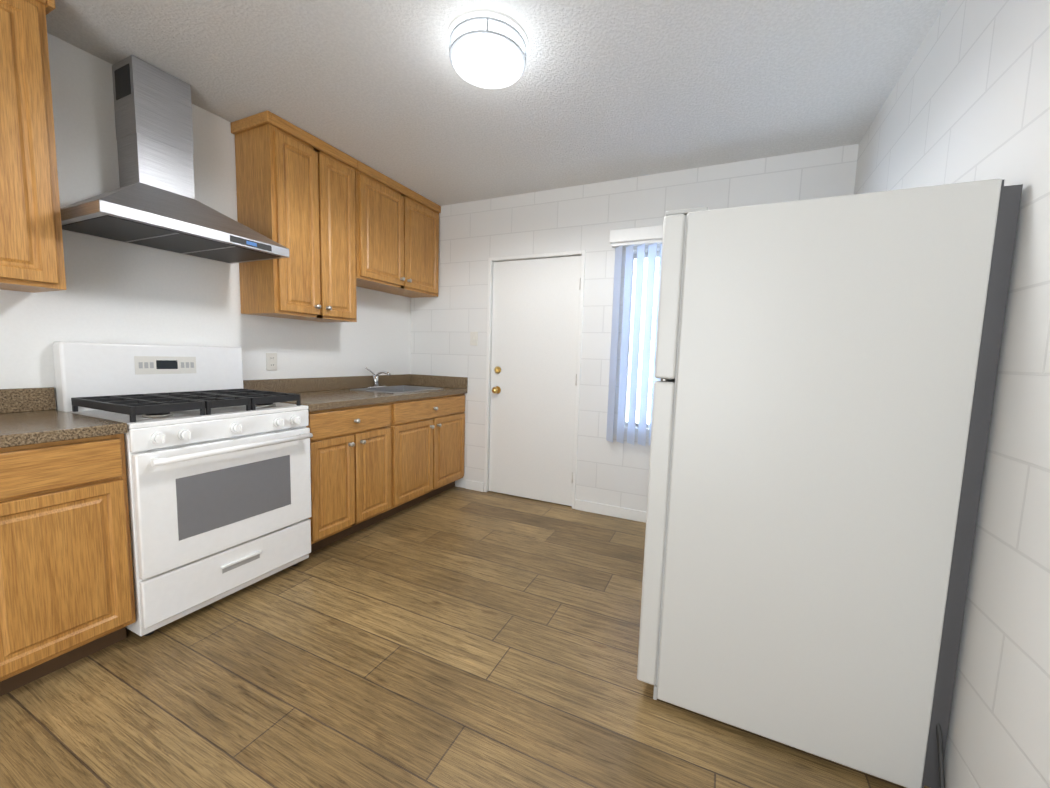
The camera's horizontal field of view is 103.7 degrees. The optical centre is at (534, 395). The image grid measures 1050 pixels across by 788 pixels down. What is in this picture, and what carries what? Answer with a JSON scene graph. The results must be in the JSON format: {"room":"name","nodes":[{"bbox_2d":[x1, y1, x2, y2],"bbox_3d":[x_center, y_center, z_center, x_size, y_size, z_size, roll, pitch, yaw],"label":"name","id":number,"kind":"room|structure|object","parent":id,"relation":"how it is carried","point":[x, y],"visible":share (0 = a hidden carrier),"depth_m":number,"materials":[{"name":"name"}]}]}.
{"room":"kitchen","nodes":[
{"label":"kitchen","id":0,"kind":"room"},
{"bbox_2d":[0,33,410,409],"bbox_3d":[-2.401,-0.263,1.507,0.200,2.535,5.839,4,6,24],"label":"wall","id":1,"kind":"structure","parent":0,"point":[115,291],"depth_m":2.12,"materials":[{"name":"paint"}]},
{"bbox_2d":[0,0,65,292],"bbox_3d":[-2.125,-0.952,1.302,0.371,1.102,0.797,4,6,24],"label":"upper cabinet","id":2,"kind":"object","parent":1,"relation":"attached to","point":[31,251],"visible":1,"depth_m":1.52,"materials":[{"name":"brown wood"}]},
{"bbox_2d":[60,55,289,263],"bbox_3d":[-1.720,-1.145,1.976,0.528,0.812,0.755,4,6,24],"label":"range hood","id":3,"kind":"object","parent":1,"relation":"attached to","point":[151,202],"visible":0.94,"depth_m":1.94,"materials":[{"name":"metal"}]},
{"bbox_2d":[266,353,276,369],"bbox_3d":[-1.740,-0.228,2.725,0.008,0.115,0.070,4,6,24],"label":"electrical outlet","id":4,"kind":"object","parent":1,"relation":"attached to","point":[271,361],"visible":1,"depth_m":2.72,"materials":[{"name":"plastic"}]},
{"bbox_2d":[231,110,356,321],"bbox_3d":[-1.503,-1.063,2.666,0.371,1.102,0.617,4,6,24],"label":"upper cabinet","id":5,"kind":"object","parent":1,"relation":"attached to","point":[295,189],"visible":1,"depth_m":2.49,"materials":[{"name":"brown wood"}]},
{"bbox_2d":[355,160,440,297],"bbox_3d":[-1.178,-1.274,3.353,0.371,0.792,0.922,4,6,24],"label":"upper cabinet","id":6,"kind":"object","parent":1,"relation":"attached to","point":[397,238],"visible":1,"depth_m":3.21,"materials":[{"name":"brown wood"}]},
{"bbox_2d":[0,486,929,787],"bbox_3d":[-0.821,1.167,0.902,3.764,0.100,5.839,4,6,24],"label":"floor","id":7,"kind":"structure","parent":0,"point":[458,638],"depth_m":1.50,"materials":[{"name":"brown wood"}]},
{"bbox_2d":[0,434,135,695],"bbox_3d":[-2.034,0.591,1.392,0.671,0.879,0.808,4,6,24],"label":"base cabinet","id":8,"kind":"object","parent":7,"relation":"on","point":[66,586],"visible":0.9,"depth_m":1.46,"materials":[{"name":"brown wood"}]},
{"bbox_2d":[0,387,126,447],"bbox_3d":[-2.028,0.081,1.348,0.649,0.140,0.808,4,6,24],"label":"countertop","id":9,"kind":"structure","parent":8,"relation":"on","point":[29,416],"depth_m":1.57,"materials":[{"name":"stone"}]},
{"bbox_2d":[52,341,312,635],"bbox_3d":[-1.676,0.363,2.078,0.728,1.225,0.755,4,6,24],"label":"stove","id":10,"kind":"object","parent":7,"relation":"on","point":[218,464],"visible":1,"depth_m":1.90,"materials":[{"name":"white metal"}]},
{"bbox_2d":[306,402,390,553],"bbox_3d":[-1.415,0.481,2.749,0.671,0.879,0.650,4,6,24],"label":"base cabinet","id":11,"kind":"object","parent":7,"relation":"on","point":[350,453],"visible":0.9,"depth_m":2.58,"materials":[{"name":"brown wood"}]},
{"bbox_2d":[381,393,464,519],"bbox_3d":[-1.091,0.424,3.459,0.671,0.879,0.907,4,6,24],"label":"base cabinet","id":12,"kind":"object","parent":7,"relation":"on","point":[427,446],"visible":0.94,"depth_m":3.25,"materials":[{"name":"brown wood"}]},
{"bbox_2d":[243,367,467,411],"bbox_3d":[-1.221,-0.038,3.121,0.649,0.340,1.561,4,6,24],"label":"countertop","id":13,"kind":"structure","parent":12,"relation":"on","point":[320,393],"depth_m":3.08,"materials":[{"name":"stone"}]},
{"bbox_2d":[637,178,1022,787],"bbox_3d":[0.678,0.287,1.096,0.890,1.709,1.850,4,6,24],"label":"fridge","id":14,"kind":"object","parent":7,"relation":"on","point":[826,368],"visible":1,"depth_m":1.21,"materials":[{"name":"white metal"}]},
{"bbox_2d":[46,0,947,205],"bbox_3d":[-0.739,-1.454,0.652,3.764,0.100,5.839,4,6,24],"label":"ceiling","id":15,"kind":"structure","parent":0,"point":[597,91],"depth_m":1.94,"materials":[{"name":"white paint"}]},
{"bbox_2d":[447,8,528,88],"bbox_3d":[-0.198,-1.431,1.741,0.340,0.119,0.340,4,6,24],"label":"ceiling light","id":16,"kind":"object","parent":15,"relation":"attached to","point":[488,48],"visible":1,"depth_m":1.65,"materials":[{"name":"white glass"}]},
{"bbox_2d":[411,144,858,511],"bbox_3d":[0.387,-0.351,3.335,3.364,2.535,0.200,4,6,24],"label":"wall","id":17,"kind":"structure","parent":0,"point":[474,236],"depth_m":3.21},
{"bbox_2d":[470,332,477,345],"bbox_3d":[-0.537,-0.505,3.623,0.075,0.120,0.019,4,6,24],"label":"light switch","id":18,"kind":"object","parent":17,"relation":"attached to","point":[473,338],"visible":1,"depth_m":3.62,"materials":[{"name":"plastic"}]},
{"bbox_2d":[484,250,585,508],"bbox_3d":[-0.010,-0.134,3.486,0.860,2.050,0.128,4,6,24],"label":"door frame","id":19,"kind":"structure","parent":17,"relation":"attached to","point":[582,253],"depth_m":3.42,"materials":[{"name":"white wood"}]},
{"bbox_2d":[489,256,581,505],"bbox_3d":[-0.030,-0.117,3.442,0.796,2.009,0.118,4,6,24],"label":"door","id":20,"kind":"structure","parent":17,"relation":"in","point":[535,321],"depth_m":3.44,"materials":[{"name":"paint"}]},
{"bbox_2d":[465,480,646,522],"bbox_3d":[0.600,0.898,3.221,2.713,0.085,0.012,4,6,24],"label":"baseboard","id":21,"kind":"structure","parent":17,"relation":"attached to","point":[614,511],"depth_m":3.24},
{"bbox_2d":[624,252,659,430],"bbox_3d":[1.122,-0.386,2.965,0.960,1.320,0.138,4,6,24],"label":"window","id":22,"kind":"structure","parent":17,"relation":"in","point":[626,422],"depth_m":3.17,"materials":[{"name":"glass"}]},
{"bbox_2d":[606,225,662,445],"bbox_3d":[1.064,-0.392,2.853,1.155,1.550,0.101,4,6,24],"label":"window blinds","id":23,"kind":"object","parent":22,"relation":"attached to","point":[640,238],"visible":0.27,"depth_m":3.00,"materials":[{"name":"white plastic"}]},
{"bbox_2d":[854,0,1049,787],"bbox_3d":[0.841,-0.024,0.047,0.200,2.535,5.839,4,6,24],"label":"wall","id":24,"kind":"structure","parent":0,"point":[968,99],"depth_m":1.02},
{"label":"outside","id":25,"kind":"structure","parent":0,"visible":0},
{"bbox_2d":[627,258,658,423],"bbox_3d":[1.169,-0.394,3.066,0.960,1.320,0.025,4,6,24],"label":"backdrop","id":26,"kind":"structure","parent":25,"point":[641,338],"depth_m":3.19,"materials":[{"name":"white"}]}
]}

